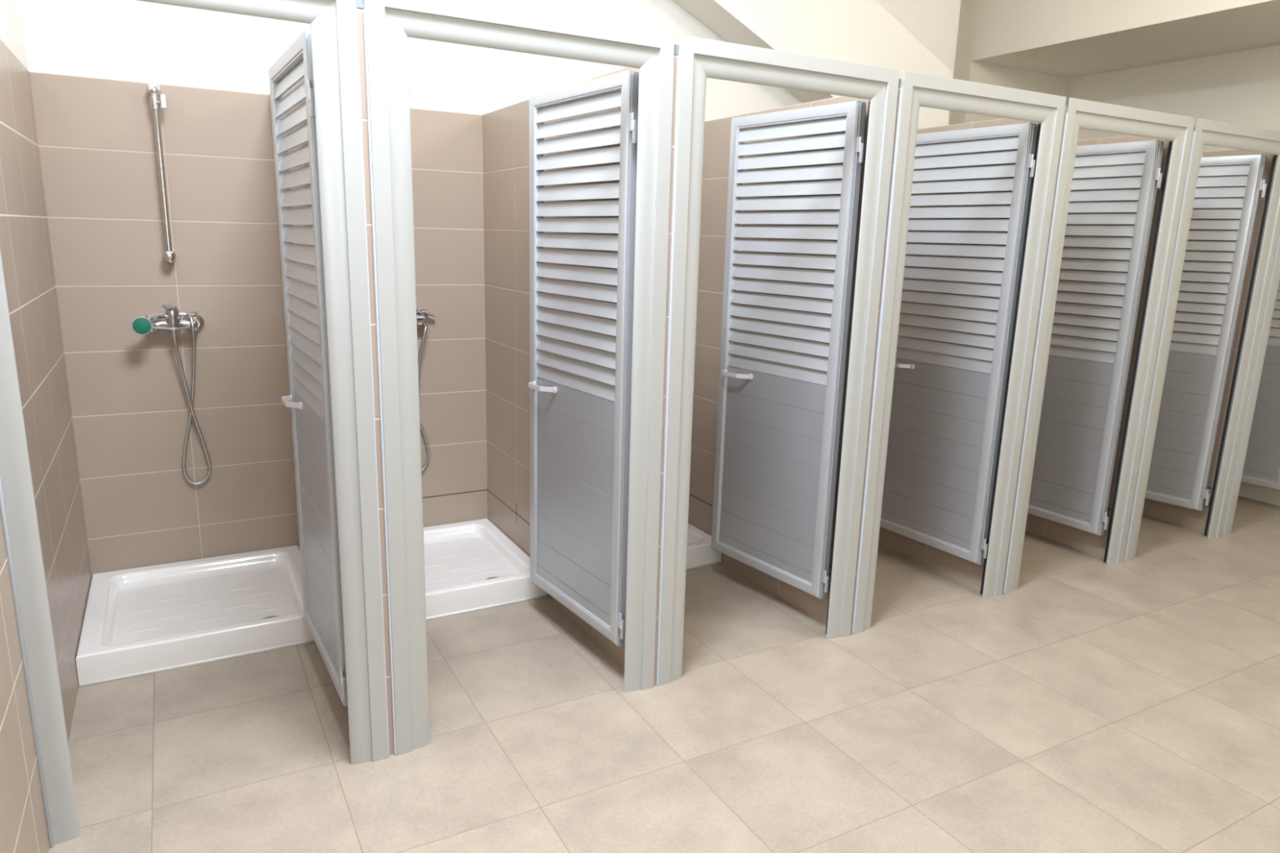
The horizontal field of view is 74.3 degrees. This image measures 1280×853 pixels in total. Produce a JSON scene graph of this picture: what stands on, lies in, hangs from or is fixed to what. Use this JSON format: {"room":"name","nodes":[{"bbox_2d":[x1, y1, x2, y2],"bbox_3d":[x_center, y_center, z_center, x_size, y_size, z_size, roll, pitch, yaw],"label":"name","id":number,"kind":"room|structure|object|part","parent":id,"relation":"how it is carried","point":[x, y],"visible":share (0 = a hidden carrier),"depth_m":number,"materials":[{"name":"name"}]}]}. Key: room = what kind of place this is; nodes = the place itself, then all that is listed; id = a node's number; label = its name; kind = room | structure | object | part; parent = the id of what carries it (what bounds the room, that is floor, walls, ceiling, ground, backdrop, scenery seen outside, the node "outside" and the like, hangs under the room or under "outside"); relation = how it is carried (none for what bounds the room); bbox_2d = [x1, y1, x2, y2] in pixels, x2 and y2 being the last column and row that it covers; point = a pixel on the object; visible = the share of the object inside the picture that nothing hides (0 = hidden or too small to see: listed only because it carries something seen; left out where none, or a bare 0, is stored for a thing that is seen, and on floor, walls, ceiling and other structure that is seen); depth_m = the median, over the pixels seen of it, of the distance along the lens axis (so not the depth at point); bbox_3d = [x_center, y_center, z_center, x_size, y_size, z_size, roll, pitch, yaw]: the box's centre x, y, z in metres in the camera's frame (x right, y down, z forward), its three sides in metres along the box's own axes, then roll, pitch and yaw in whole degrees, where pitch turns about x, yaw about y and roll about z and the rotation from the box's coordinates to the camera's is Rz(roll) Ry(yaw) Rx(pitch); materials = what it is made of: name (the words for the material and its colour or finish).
{"room":"communal shower room","nodes":[
{"label":"communal shower room","id":0,"kind":"room"},
{"bbox_2d":[0,0,92,852],"bbox_3d":[-0.877,-0.430,0.616,0.150,3.500,5.612,-5,14,-28],"label":"wall","id":1,"kind":"structure","parent":0,"point":[25,248],"depth_m":2.51,"materials":[{"name":"beige tile"}]},
{"bbox_2d":[269,8,394,755],"bbox_3d":[-1.081,-0.185,2.915,0.080,2.000,1.601,-5,14,-28],"label":"wall partition","id":2,"kind":"structure","parent":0,"point":[360,11],"depth_m":2.25,"materials":[{"name":"beige tile"}]},
{"bbox_2d":[20,0,961,576],"bbox_3d":[0.301,-1.327,4.738,6.288,3.500,0.638,-5,14,-28],"label":"wall","id":3,"kind":"structure","parent":0,"point":[92,64],"depth_m":3.42,"materials":[{"name":"beige tile"}]},
{"bbox_2d":[146,80,176,262],"bbox_3d":[-1.810,-0.958,3.209,0.058,0.665,0.078,-5,14,-28],"label":"shower rail","id":4,"kind":"object","parent":3,"relation":"attached to","point":[153,89],"visible":1,"depth_m":3.18,"materials":[{"name":"silver metal"}]},
{"bbox_3d":[-1.773,-1.208,3.141,0.017,0.050,0.028,-5,14,-28],"label":"slider lever","id":5,"kind":"part","parent":4,"relation":"part of","materials":[{"name":"white plastic"}]},
{"bbox_2d":[131,311,211,485],"bbox_3d":[-1.855,-0.091,3.361,0.245,0.720,0.109,-9,16,-39],"label":"shower","id":6,"kind":"object","parent":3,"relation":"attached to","point":[140,325],"visible":1,"depth_m":3.39,"materials":[{"name":"silver metal"}]},
{"bbox_3d":[-1.861,-0.402,3.277,0.057,0.076,0.216,7,14,24],"label":"handle","id":7,"kind":"part","parent":6,"relation":"part of","materials":[{"name":"silver metal"}]},
{"bbox_2d":[144,304,204,337],"bbox_3d":[-1.822,-0.414,3.295,0.222,0.133,0.144,-5,14,-28],"label":"shower mixer","id":8,"kind":"object","parent":3,"relation":"attached to","point":[173,322],"visible":0.77,"depth_m":3.29,"materials":[{"name":"silver metal"}]},
{"bbox_3d":[-1.813,-0.430,3.271,0.059,0.092,0.101,-5,14,-28],"label":"lever","id":9,"kind":"part","parent":8,"relation":"part of","materials":[{"name":"silver metal"}]},
{"bbox_2d":[170,330,177,337],"bbox_3d":[-1.829,-0.367,3.315,0.024,0.031,0.024,-5,14,-28],"label":"outlet","id":10,"kind":"object","parent":8,"relation":"attached to","point":[174,333],"depth_m":3.31,"materials":[{"name":"silver metal"}]},
{"bbox_2d":[416,307,428,325],"bbox_3d":[-1.026,-0.490,3.728,0.222,0.133,0.144,-5,14,-28],"label":"shower mixer","id":11,"kind":"object","parent":3,"relation":"attached to","point":[421,319],"visible":0.3,"depth_m":3.76,"materials":[{"name":"silver metal"}]},
{"bbox_2d":[416,307,435,471],"bbox_3d":[-1.050,-0.162,3.812,0.088,0.810,0.291,12,16,38],"label":"shower","id":12,"kind":"object","parent":3,"relation":"attached to","point":[428,314],"visible":0.34,"depth_m":3.82,"materials":[{"name":"silver metal"}]},
{"bbox_3d":[-1.039,-0.514,3.731,0.073,0.089,0.291,11,16,36],"label":"handle","id":13,"kind":"part","parent":12,"relation":"part of","materials":[{"name":"silver metal"}]},
{"bbox_2d":[482,55,677,685],"bbox_3d":[-0.311,-0.258,3.334,0.080,2.000,1.601,-5,14,-28],"label":"wall partition","id":14,"kind":"structure","parent":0,"point":[505,131],"depth_m":3.66,"materials":[{"name":"beige tile"}]},
{"bbox_2d":[48,496,1279,852],"bbox_3d":[1.734,0.998,2.786,6.550,0.100,6.400,-5,14,-28],"label":"floor","id":15,"kind":"structure","parent":0,"point":[1091,705],"depth_m":2.61,"materials":[{"name":"beige tile"}]},
{"bbox_2d":[0,0,389,847],"bbox_3d":[-1.224,-0.088,2.344,0.834,2.055,0.754,-5,14,-28],"label":"door","id":16,"kind":"structure","parent":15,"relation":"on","point":[326,304],"depth_m":2.18,"materials":[{"name":"silver metal"}]},
{"bbox_3d":[-1.121,-0.079,2.712,0.041,0.023,0.169,-6,15,-30],"label":"handle","id":17,"kind":"part","parent":16,"relation":"part of","materials":[{"name":"silver metal"}]},
{"bbox_3d":[-0.982,-0.528,2.444,0.016,0.948,0.554,-6,15,-30],"label":"louver panel","id":18,"kind":"part","parent":16,"relation":"part of","materials":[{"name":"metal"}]},
{"bbox_3d":[-0.988,-0.146,2.533,0.036,1.823,0.636,-6,15,-30],"label":"door","id":19,"kind":"part","parent":16,"relation":"part of","materials":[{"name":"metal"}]},
{"bbox_3d":[-1.003,0.321,2.637,0.016,0.792,0.554,-6,15,-30],"label":"board panel","id":20,"kind":"part","parent":16,"relation":"part of","materials":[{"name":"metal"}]},
{"bbox_2d":[75,545,314,687],"bbox_3d":[-1.681,0.692,3.268,0.779,0.108,0.778,-5,14,-28],"label":"shower tray","id":21,"kind":"object","parent":15,"relation":"on","point":[144,620],"visible":0.94,"depth_m":3.14,"materials":[{"name":"white ceramic"}]},
{"bbox_2d":[422,518,548,620],"bbox_3d":[-0.919,0.620,3.683,0.796,0.108,0.778,-5,14,-28],"label":"shower tray","id":22,"kind":"object","parent":15,"relation":"on","point":[470,566],"visible":0.45,"depth_m":3.63,"materials":[{"name":"white ceramic"}]},
{"bbox_2d":[363,0,679,755],"bbox_3d":[-0.471,-0.158,2.742,0.884,2.055,0.728,-5,14,-28],"label":"door","id":23,"kind":"structure","parent":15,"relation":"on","point":[596,430],"depth_m":2.60,"materials":[{"name":"silver metal"}]},
{"bbox_3d":[-0.364,-0.144,3.095,0.041,0.023,0.169,-7,15,-34],"label":"handle","id":24,"kind":"part","parent":23,"relation":"part of","materials":[{"name":"silver metal"}]},
{"bbox_3d":[-0.236,0.254,3.028,0.016,0.792,0.554,-7,15,-34],"label":"board panel","id":25,"kind":"part","parent":23,"relation":"part of","materials":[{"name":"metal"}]},
{"bbox_3d":[-0.215,-0.595,2.835,0.016,0.948,0.554,-7,15,-34],"label":"louver panel","id":26,"kind":"part","parent":23,"relation":"part of","materials":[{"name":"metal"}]},
{"bbox_3d":[-0.221,-0.213,2.924,0.036,1.823,0.636,-7,15,-34],"label":"door","id":27,"kind":"part","parent":23,"relation":"part of","materials":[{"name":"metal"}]},
{"bbox_2d":[686,523,721,569],"bbox_3d":[-0.149,0.546,4.101,0.796,0.108,0.778,-5,14,-28],"label":"shower tray","id":28,"kind":"object","parent":15,"relation":"on","point":[700,553],"visible":0.05,"depth_m":3.93,"materials":[{"name":"white ceramic"}]},
{"bbox_2d":[656,35,901,686],"bbox_3d":[0.299,-0.231,3.160,0.884,2.055,0.726,-5,14,-28],"label":"door","id":29,"kind":"structure","parent":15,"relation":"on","point":[780,411],"depth_m":3.13,"materials":[{"name":"silver metal"}]},
{"bbox_3d":[0.395,-0.216,3.504,0.041,0.023,0.169,-8,16,-35],"label":"handle","id":30,"kind":"part","parent":29,"relation":"part of","materials":[{"name":"silver metal"}]},
{"bbox_3d":[0.527,0.181,3.442,0.016,0.792,0.554,-8,16,-35],"label":"board panel","id":31,"kind":"part","parent":29,"relation":"part of","materials":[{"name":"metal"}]},
{"bbox_3d":[0.549,-0.667,3.249,0.016,0.948,0.554,-8,16,-35],"label":"louver panel","id":32,"kind":"part","parent":29,"relation":"part of","materials":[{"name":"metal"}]},
{"bbox_3d":[0.542,-0.286,3.338,0.036,1.823,0.636,-8,16,-35],"label":"door","id":33,"kind":"part","parent":29,"relation":"part of","materials":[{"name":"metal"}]},
{"bbox_2d":[851,71,1066,634],"bbox_3d":[1.073,-0.302,3.571,0.884,2.055,0.708,-5,14,-28],"label":"door","id":34,"kind":"structure","parent":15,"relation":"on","point":[947,420],"depth_m":3.55,"materials":[{"name":"silver metal"}]},
{"bbox_3d":[1.191,-0.288,3.919,0.041,0.023,0.169,-7,15,-33],"label":"handle","id":35,"kind":"part","parent":34,"relation":"part of","materials":[{"name":"silver metal"}]},
{"bbox_3d":[1.316,0.111,3.849,0.016,0.792,0.554,-7,15,-33],"label":"board panel","id":36,"kind":"part","parent":34,"relation":"part of","materials":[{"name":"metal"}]},
{"bbox_3d":[1.330,-0.356,3.745,0.036,1.823,0.636,-7,15,-33],"label":"door","id":37,"kind":"part","parent":34,"relation":"part of","materials":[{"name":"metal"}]},
{"bbox_3d":[1.337,-0.738,3.656,0.016,0.948,0.554,-7,15,-33],"label":"louver panel","id":38,"kind":"part","parent":34,"relation":"part of","materials":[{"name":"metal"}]},
{"bbox_2d":[1003,97,1195,594],"bbox_3d":[1.842,-0.376,3.992,0.884,2.055,0.715,-5,14,-28],"label":"door","id":39,"kind":"structure","parent":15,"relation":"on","point":[1077,386],"depth_m":3.93,"materials":[{"name":"silver metal"}]},
{"bbox_3d":[2.066,0.037,4.265,0.016,0.792,0.554,-7,15,-32],"label":"board panel","id":40,"kind":"part","parent":39,"relation":"part of","materials":[{"name":"metal"}]},
{"bbox_3d":[2.081,-0.429,4.161,0.036,1.823,0.636,-7,15,-32],"label":"door","id":41,"kind":"part","parent":39,"relation":"part of","materials":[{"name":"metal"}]},
{"bbox_3d":[2.087,-0.811,4.072,0.016,0.948,0.554,-7,15,-32],"label":"louver panel","id":42,"kind":"part","parent":39,"relation":"part of","materials":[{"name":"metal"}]},
{"bbox_2d":[1123,118,1279,562],"bbox_3d":[2.611,-0.450,4.412,0.884,2.055,0.716,-5,14,-28],"label":"door","id":43,"kind":"structure","parent":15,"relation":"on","point":[1191,370],"depth_m":4.33,"materials":[{"name":"silver metal"}]},
{"bbox_3d":[2.806,-0.034,4.672,0.016,0.792,0.554,-9,16,-39],"label":"board panel","id":44,"kind":"part","parent":43,"relation":"part of","materials":[{"name":"metal"}]},
{"bbox_3d":[2.821,-0.501,4.568,0.036,1.823,0.636,-9,16,-39],"label":"door","id":45,"kind":"part","parent":43,"relation":"part of","materials":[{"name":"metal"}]},
{"bbox_3d":[2.827,-0.882,4.479,0.016,0.948,0.554,-9,16,-39],"label":"louver panel","id":46,"kind":"part","parent":43,"relation":"part of","materials":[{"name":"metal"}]},
{"bbox_2d":[1222,229,1279,535],"bbox_3d":[3.371,-0.522,4.824,0.861,2.055,0.715,-5,14,-28],"label":"door","id":47,"kind":"structure","parent":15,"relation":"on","point":[1258,457],"depth_m":4.92,"materials":[{"name":"silver metal"}]},
{"bbox_3d":[3.603,-0.575,4.991,0.036,1.823,0.636,-9,16,-38],"label":"door","id":48,"kind":"part","parent":47,"relation":"part of","materials":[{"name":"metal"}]},
{"bbox_3d":[3.588,-0.108,5.095,0.016,0.792,0.554,-9,16,-38],"label":"board panel","id":49,"kind":"part","parent":47,"relation":"part of","materials":[{"name":"metal"}]},
{"bbox_3d":[3.609,-0.956,4.902,0.016,0.948,0.554,-9,16,-38],"label":"louver panel","id":50,"kind":"part","parent":47,"relation":"part of","materials":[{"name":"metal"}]},
{"bbox_2d":[688,88,899,633],"bbox_3d":[0.459,-0.332,3.753,0.080,2.000,1.601,-5,14,-28],"label":"wall partition","id":51,"kind":"structure","parent":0,"point":[717,136],"depth_m":3.79,"materials":[{"name":"beige tile"}]},
{"bbox_2d":[672,0,952,128],"bbox_3d":[0.126,-2.174,3.918,3.618,1.497,0.242,-5,14,-28],"label":"beam","id":52,"kind":"structure","parent":0,"point":[864,32],"depth_m":4.29,"materials":[{"name":"white paint"}]},
{"bbox_2d":[878,112,1065,593],"bbox_3d":[1.229,-0.405,4.171,0.080,2.000,1.601,-5,14,-28],"label":"wall partition","id":53,"kind":"structure","parent":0,"point":[968,571],"depth_m":3.80,"materials":[{"name":"beige tile"}]},
{"bbox_2d":[948,60,1069,124],"bbox_3d":[2.554,-2.148,5.982,1.021,0.673,0.258,-5,14,-28],"label":"wall","id":54,"kind":"structure","parent":0,"point":[971,71],"depth_m":5.73,"materials":[{"name":"beige paint"}]},
{"bbox_2d":[1025,135,1190,561],"bbox_3d":[1.999,-0.479,4.590,0.080,2.000,1.601,-5,14,-28],"label":"wall partition","id":55,"kind":"structure","parent":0,"point":[1093,544],"depth_m":4.07,"materials":[{"name":"beige tile"}]},
{"bbox_2d":[955,0,1279,78],"bbox_3d":[3.996,-2.275,3.309,1.021,0.827,6.250,-5,14,-28],"label":"wall","id":56,"kind":"structure","parent":0,"point":[1065,38],"depth_m":5.01,"materials":[{"name":"beige paint"}]},
{"bbox_2d":[1066,44,1279,506],"bbox_3d":[4.473,-1.020,3.881,0.150,3.500,6.250,-5,14,-28],"label":"wall","id":57,"kind":"structure","parent":0,"point":[1242,87],"depth_m":5.26,"materials":[{"name":"beige paint"}]},
{"bbox_2d":[1142,149,1273,533],"bbox_3d":[2.769,-0.552,5.009,0.080,2.000,1.601,-5,14,-28],"label":"wall partition","id":58,"kind":"structure","parent":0,"point":[1190,518],"depth_m":4.44,"materials":[{"name":"beige tile"}]}
]}

